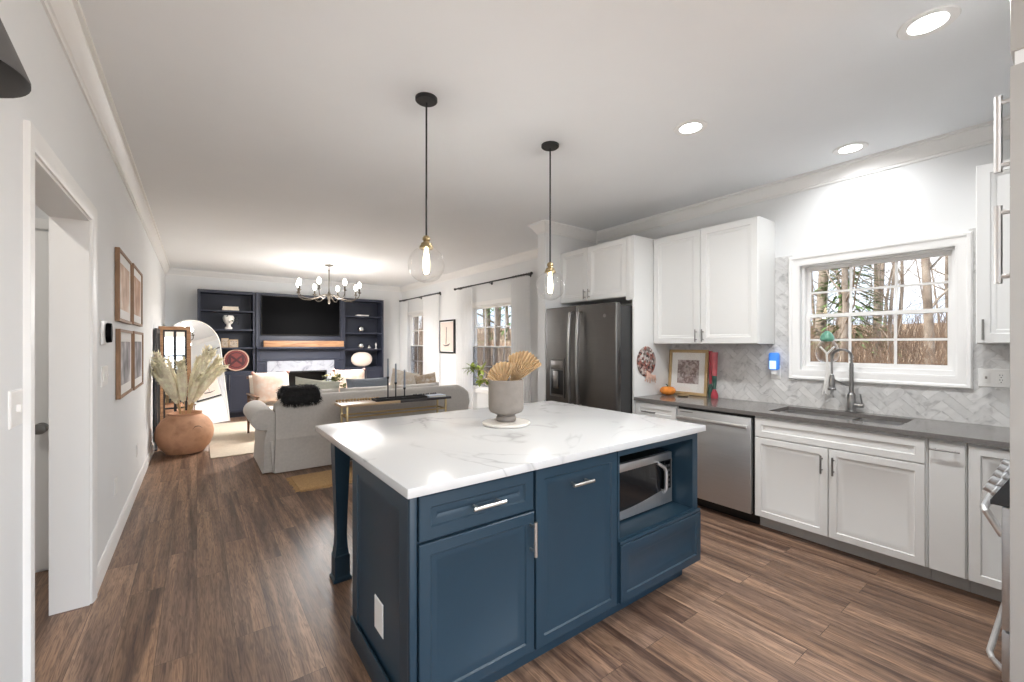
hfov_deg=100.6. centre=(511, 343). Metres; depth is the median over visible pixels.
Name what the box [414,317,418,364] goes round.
bare tree
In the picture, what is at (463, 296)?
sheer curtain
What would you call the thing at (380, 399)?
serving tray
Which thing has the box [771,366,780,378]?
outlet
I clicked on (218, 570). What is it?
floor
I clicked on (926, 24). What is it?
diffuser
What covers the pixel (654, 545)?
base cabinet
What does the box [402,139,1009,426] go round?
wall
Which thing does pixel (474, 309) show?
window
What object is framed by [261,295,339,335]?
television
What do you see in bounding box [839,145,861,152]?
diffuser
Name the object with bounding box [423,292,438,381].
sheer curtain
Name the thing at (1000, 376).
receptacle
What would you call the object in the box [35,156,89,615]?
trim
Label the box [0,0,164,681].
wall
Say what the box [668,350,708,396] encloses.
framed picture
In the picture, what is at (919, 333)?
undergrowth
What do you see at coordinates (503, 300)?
trim
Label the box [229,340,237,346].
photo frame
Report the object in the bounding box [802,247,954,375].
window
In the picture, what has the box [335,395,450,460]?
console table
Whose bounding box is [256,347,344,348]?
mantel shelf
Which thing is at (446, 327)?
photo
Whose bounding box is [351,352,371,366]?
lantern lamp
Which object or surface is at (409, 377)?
throw pillow
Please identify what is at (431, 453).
countertop
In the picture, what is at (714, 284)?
upper cabinet
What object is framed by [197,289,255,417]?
bookcase
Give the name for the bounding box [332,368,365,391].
chair pillow
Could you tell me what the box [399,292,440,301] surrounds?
curtain rod
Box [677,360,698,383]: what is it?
print
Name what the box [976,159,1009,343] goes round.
upper cabinet
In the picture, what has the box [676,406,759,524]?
dishwasher
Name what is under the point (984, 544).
base cabinet
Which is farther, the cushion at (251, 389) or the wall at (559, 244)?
the cushion at (251, 389)
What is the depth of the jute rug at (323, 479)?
4.38 m
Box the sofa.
[243,382,468,473]
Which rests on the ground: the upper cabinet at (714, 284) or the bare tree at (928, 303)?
the bare tree at (928, 303)
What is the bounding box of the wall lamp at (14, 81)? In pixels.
[0,18,30,97]
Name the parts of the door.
knob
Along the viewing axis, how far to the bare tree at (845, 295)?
12.58 m
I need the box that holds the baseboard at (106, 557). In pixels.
[97,438,154,593]
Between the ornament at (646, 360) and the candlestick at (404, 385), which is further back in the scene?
the candlestick at (404, 385)
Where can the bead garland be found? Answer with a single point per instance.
(366, 398)
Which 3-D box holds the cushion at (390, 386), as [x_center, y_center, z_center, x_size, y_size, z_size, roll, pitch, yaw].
[-1.887,0.765,5.566,0.690,0.414,0.227,0,0,-37]
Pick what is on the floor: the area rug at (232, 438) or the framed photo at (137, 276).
the area rug at (232, 438)
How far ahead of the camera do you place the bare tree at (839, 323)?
17.18 m
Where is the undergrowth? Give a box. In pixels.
[414,298,947,384]
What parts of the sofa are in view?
armrest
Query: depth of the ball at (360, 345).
9.64 m
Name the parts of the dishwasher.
handle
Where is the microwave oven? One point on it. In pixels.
(646, 475)
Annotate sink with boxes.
[781,410,904,425]
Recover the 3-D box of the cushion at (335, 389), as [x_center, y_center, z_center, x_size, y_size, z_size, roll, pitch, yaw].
[-2.450,0.765,5.149,0.690,0.414,0.227,0,0,-37]
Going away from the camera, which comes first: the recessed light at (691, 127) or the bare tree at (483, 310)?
the recessed light at (691, 127)
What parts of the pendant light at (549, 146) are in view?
cord, bulb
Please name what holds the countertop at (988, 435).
on the base cabinet at (858, 492)
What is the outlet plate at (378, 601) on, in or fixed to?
attached to the base cabinet at (443, 582)
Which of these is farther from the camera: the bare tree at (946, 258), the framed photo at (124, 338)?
the bare tree at (946, 258)
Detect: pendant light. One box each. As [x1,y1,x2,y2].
[415,92,436,273]
[535,141,558,292]
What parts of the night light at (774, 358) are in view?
glow panel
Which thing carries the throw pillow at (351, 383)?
on the sofa
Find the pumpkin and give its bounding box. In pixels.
[660,384,675,394]
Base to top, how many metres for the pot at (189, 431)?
1.422 m
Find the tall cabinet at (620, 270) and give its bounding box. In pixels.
[560,235,670,413]
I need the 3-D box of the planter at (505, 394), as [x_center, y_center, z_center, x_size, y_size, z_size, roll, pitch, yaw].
[-0.056,0.259,2.640,0.467,0.438,0.220,0,0,-25]
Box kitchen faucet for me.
[828,349,864,412]
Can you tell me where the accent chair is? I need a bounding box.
[246,375,276,432]
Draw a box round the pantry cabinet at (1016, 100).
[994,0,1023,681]
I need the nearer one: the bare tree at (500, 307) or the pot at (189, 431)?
the pot at (189, 431)
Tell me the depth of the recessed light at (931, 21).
1.84 m
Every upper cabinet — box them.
[654,216,774,343]
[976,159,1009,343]
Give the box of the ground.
[414,323,947,384]
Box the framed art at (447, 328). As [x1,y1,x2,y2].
[439,319,455,352]
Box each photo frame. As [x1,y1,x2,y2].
[221,338,228,346]
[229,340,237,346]
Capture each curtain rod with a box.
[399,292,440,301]
[454,272,532,289]
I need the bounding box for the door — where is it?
[35,231,48,570]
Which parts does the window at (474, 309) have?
sash, sash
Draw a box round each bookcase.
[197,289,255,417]
[343,298,383,378]
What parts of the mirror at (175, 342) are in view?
glass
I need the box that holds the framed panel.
[155,328,159,450]
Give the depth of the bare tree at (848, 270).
20.78 m
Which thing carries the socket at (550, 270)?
attached to the pendant light at (549, 146)
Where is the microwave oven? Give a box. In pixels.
[620,448,671,519]
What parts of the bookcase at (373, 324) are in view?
panel, shelf, shelf, shelf, door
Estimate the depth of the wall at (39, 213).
2.65 m
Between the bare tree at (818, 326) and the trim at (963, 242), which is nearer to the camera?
the trim at (963, 242)
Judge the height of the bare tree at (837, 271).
9.720 m
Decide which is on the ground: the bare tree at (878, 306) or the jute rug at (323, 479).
the bare tree at (878, 306)
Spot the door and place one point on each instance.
(41, 238)
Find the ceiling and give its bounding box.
[79,0,1013,286]
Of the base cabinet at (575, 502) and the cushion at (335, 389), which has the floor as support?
the base cabinet at (575, 502)
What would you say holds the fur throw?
on the sofa
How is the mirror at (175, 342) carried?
on the floor
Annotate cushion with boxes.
[249,375,276,404]
[278,388,338,399]
[340,385,391,391]
[393,382,438,387]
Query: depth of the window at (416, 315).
10.22 m
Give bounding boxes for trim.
[23,119,96,681]
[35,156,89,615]
[35,218,48,229]
[40,0,1009,291]
[408,310,422,314]
[472,297,510,393]
[788,231,972,388]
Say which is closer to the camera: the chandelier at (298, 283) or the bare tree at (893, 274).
the chandelier at (298, 283)
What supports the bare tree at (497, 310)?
on the ground
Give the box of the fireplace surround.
[256,292,344,384]
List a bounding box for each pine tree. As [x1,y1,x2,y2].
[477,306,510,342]
[811,264,902,359]
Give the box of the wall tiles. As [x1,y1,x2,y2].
[671,228,1009,426]
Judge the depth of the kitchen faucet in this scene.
3.24 m
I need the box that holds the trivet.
[482,418,529,428]
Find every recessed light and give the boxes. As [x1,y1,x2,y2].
[674,119,707,135]
[832,142,868,154]
[896,4,961,39]
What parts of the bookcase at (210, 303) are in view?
panel, frame, shelf, shelf, shelf, door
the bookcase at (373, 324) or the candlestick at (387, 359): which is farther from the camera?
the bookcase at (373, 324)
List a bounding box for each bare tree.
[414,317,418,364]
[477,307,499,365]
[482,307,501,337]
[485,308,490,369]
[491,307,500,345]
[506,306,510,340]
[812,268,867,349]
[812,270,828,361]
[812,270,848,312]
[812,272,838,329]
[813,264,909,362]
[813,269,841,361]
[815,264,881,362]
[830,265,912,351]
[831,259,933,363]
[832,263,884,309]
[863,262,947,349]
[870,261,914,330]
[883,260,947,292]
[899,259,947,306]
[913,257,947,337]
[916,256,947,364]
[940,257,947,329]
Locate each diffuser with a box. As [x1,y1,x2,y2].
[680,123,701,132]
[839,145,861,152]
[907,12,948,34]
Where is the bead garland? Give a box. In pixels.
[336,397,378,402]
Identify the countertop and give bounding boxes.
[315,401,705,498]
[634,394,1009,447]
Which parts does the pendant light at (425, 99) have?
cord, bulb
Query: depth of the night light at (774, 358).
3.68 m
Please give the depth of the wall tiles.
3.33 m
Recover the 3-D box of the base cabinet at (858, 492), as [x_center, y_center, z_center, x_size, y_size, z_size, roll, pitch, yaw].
[2.390,0.986,3.062,0.664,0.867,0.967,0,0,-37]
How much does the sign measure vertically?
0.421 m
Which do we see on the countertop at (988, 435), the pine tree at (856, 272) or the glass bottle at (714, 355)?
the glass bottle at (714, 355)
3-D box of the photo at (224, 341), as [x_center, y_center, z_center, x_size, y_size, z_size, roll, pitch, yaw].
[-5.521,-0.022,8.172,0.089,0.148,0.028,0,0,-37]
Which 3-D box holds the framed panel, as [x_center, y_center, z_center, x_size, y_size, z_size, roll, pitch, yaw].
[-4.891,0.604,5.860,0.027,1.628,0.560,0,0,-37]
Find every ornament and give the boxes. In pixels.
[637,346,655,382]
[820,271,834,394]
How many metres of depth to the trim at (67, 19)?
3.29 m
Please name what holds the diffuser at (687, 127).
attached to the recessed light at (691, 127)
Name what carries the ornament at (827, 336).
hanging from the window at (948, 370)
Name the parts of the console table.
leg, leg, rail, rail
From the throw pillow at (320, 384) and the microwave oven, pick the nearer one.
the microwave oven
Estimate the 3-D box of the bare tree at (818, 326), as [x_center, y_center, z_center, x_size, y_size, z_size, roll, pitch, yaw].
[11.670,-6.741,17.091,6.497,16.534,4.642,0,0,-28]
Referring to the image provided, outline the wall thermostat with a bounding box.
[100,320,112,344]
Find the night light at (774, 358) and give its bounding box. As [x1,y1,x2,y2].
[769,353,780,378]
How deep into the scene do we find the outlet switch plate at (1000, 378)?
2.69 m
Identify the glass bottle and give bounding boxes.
[708,351,712,396]
[711,352,717,398]
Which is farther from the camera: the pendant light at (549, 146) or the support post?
the pendant light at (549, 146)
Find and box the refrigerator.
[546,302,631,412]
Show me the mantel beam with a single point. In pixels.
(265, 343)
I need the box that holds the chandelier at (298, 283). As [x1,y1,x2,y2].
[296,264,360,303]
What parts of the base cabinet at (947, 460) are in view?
handle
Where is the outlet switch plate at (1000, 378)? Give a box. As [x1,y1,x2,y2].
[978,368,1009,387]
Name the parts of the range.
handle, knob, handle, knob, control panel, knob, knob, knob, storage drawer, oven door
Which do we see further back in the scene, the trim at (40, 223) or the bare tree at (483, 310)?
the bare tree at (483, 310)
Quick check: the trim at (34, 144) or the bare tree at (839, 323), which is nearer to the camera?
the trim at (34, 144)
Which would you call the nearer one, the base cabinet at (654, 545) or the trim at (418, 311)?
the base cabinet at (654, 545)
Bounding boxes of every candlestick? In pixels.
[386,359,388,398]
[395,364,396,397]
[403,369,405,396]
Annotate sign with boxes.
[223,349,248,370]
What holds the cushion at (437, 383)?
on the sofa
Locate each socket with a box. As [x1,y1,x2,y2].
[419,235,432,250]
[544,262,555,273]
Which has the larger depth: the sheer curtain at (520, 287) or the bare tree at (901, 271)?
the bare tree at (901, 271)
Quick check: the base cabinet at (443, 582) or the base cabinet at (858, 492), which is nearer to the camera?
the base cabinet at (443, 582)
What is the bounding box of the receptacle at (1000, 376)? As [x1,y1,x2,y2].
[997,373,1004,383]
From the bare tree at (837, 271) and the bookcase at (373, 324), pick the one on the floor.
the bookcase at (373, 324)
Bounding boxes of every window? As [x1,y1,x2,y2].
[410,314,422,373]
[472,302,510,388]
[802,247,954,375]
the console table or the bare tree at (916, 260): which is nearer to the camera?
the console table
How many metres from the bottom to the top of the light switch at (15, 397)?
0.118 m
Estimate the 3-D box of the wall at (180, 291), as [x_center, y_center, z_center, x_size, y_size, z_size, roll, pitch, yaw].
[-4.611,0.010,9.248,4.850,2.820,0.150,0,0,-37]
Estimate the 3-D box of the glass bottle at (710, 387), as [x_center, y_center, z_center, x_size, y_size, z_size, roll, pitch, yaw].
[1.940,0.294,4.150,0.048,0.450,0.048,0,0,-37]
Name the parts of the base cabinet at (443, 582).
panel, corner post, drawer, door, handle, handle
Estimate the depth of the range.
1.71 m
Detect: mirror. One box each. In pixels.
[158,326,190,420]
[172,320,229,423]
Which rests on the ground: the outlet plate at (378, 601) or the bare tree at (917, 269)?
the bare tree at (917, 269)
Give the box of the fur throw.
[274,384,322,408]
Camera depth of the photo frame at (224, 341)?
8.17 m
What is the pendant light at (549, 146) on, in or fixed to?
hanging from the ceiling
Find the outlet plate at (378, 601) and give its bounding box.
[374,594,382,638]
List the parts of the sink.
bowl, bowl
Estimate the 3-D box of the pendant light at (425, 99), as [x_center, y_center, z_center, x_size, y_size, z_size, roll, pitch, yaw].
[-0.488,-0.874,2.421,0.207,1.051,0.207,0,0,-37]
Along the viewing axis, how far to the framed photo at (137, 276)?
4.01 m
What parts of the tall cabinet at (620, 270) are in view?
door, door, panel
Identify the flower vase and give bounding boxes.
[323,373,345,387]
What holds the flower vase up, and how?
on the coffee table
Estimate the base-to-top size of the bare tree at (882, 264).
11.672 m
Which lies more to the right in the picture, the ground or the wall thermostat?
the ground
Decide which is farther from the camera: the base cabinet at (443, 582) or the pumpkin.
the pumpkin
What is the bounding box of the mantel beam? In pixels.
[263,341,343,346]
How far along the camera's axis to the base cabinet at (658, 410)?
3.97 m
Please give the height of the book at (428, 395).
0.021 m
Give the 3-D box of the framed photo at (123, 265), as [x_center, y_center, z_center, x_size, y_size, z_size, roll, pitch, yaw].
[-3.022,-0.427,3.311,0.027,0.525,0.720,0,0,-37]
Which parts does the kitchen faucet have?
lever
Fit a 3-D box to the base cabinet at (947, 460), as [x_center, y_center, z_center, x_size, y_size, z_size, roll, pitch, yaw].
[2.727,0.986,2.609,0.664,0.867,0.158,0,0,-37]
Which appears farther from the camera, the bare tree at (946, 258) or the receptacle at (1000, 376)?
the bare tree at (946, 258)
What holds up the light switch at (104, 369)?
attached to the wall at (56, 105)
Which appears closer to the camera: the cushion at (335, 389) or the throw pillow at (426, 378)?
the cushion at (335, 389)
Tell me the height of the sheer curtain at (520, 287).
2.481 m
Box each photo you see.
[115,247,131,324]
[116,329,132,399]
[132,263,142,326]
[133,331,143,390]
[222,339,227,346]
[441,322,452,350]
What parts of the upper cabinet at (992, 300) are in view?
handle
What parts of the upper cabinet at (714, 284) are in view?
door, door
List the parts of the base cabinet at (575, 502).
handle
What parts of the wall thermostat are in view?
plate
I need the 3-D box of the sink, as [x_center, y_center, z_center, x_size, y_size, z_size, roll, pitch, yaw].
[2.385,0.635,3.122,0.404,0.170,0.799,0,0,-37]
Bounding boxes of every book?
[222,308,238,310]
[427,394,445,397]
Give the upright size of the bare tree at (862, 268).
8.664 m
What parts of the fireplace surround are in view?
pilaster panel, frieze panel, shiplap panel, pilaster panel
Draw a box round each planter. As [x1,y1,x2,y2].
[222,315,238,328]
[463,351,540,421]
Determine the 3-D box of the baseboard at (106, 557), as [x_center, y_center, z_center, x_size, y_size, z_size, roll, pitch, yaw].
[-4.366,1.360,5.113,0.016,0.120,6.785,0,0,-37]
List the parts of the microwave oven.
handle, control panel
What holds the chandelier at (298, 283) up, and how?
hanging from the ceiling
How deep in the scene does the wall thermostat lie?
2.65 m
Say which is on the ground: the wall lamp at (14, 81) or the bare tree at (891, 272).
the bare tree at (891, 272)
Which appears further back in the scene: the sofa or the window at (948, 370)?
the sofa
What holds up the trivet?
on the countertop at (431, 453)
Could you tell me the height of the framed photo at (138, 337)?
0.525 m
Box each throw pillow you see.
[295,376,339,389]
[346,377,386,387]
[390,368,419,388]
[414,372,435,383]
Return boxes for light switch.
[8,388,22,429]
[101,365,108,386]
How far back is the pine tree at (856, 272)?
14.59 m
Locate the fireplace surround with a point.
(313, 363)
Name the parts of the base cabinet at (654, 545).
drawer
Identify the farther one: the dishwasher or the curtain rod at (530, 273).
the curtain rod at (530, 273)
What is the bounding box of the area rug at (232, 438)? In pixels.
[209,421,254,458]
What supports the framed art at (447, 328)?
attached to the wall at (936, 196)
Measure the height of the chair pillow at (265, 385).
0.499 m
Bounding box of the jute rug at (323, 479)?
[286,466,351,491]
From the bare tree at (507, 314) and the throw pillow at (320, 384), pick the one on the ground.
the bare tree at (507, 314)
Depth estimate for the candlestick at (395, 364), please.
5.07 m
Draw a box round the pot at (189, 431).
[151,345,229,454]
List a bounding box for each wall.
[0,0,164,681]
[35,205,48,572]
[165,274,401,382]
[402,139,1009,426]
[538,233,595,401]
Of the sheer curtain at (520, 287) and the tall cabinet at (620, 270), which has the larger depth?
the sheer curtain at (520, 287)
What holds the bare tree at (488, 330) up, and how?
on the ground
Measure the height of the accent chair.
0.907 m
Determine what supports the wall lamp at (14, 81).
attached to the wall at (56, 105)
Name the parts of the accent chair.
leg, armrest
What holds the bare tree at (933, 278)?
on the ground
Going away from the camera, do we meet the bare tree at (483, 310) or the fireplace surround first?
the fireplace surround
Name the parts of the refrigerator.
door, handle, handle, door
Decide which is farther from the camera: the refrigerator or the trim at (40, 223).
the refrigerator
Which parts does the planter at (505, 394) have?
pot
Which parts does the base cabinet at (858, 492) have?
door, handle, handle, rail, door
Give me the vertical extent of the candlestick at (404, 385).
0.352 m
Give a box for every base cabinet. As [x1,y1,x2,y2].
[350,459,537,681]
[525,452,616,663]
[607,433,700,616]
[635,401,678,420]
[755,416,930,578]
[928,438,969,591]
[968,443,1009,601]
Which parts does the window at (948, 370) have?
sash, sash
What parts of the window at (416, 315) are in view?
sash, sash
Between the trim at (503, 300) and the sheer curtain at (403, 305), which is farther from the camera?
the sheer curtain at (403, 305)
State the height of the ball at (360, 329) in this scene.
0.154 m
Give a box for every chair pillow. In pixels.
[251,370,289,401]
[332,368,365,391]
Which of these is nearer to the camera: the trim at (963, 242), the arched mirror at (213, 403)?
the trim at (963, 242)
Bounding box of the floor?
[35,416,1002,681]
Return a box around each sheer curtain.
[400,300,407,371]
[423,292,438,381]
[456,285,472,408]
[511,272,530,402]
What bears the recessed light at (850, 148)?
in the ceiling
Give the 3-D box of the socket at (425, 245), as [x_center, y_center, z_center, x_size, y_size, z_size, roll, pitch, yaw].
[-0.488,-0.579,2.421,0.080,0.077,0.080,0,0,-37]
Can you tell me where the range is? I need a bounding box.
[979,459,1009,681]
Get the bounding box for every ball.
[357,326,363,332]
[357,343,363,348]
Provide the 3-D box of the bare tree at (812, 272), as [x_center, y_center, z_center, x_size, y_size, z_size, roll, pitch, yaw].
[23.212,-6.146,32.222,5.189,10.887,5.112,0,0,33]
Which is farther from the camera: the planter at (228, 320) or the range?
the planter at (228, 320)
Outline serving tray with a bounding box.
[372,394,426,401]
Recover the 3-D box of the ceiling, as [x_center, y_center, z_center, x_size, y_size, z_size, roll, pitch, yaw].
[-1.543,-1.475,3.618,6.630,0.150,12.850,0,0,-37]
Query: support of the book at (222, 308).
on the bookcase at (210, 303)
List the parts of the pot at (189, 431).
pot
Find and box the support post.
[329,443,351,583]

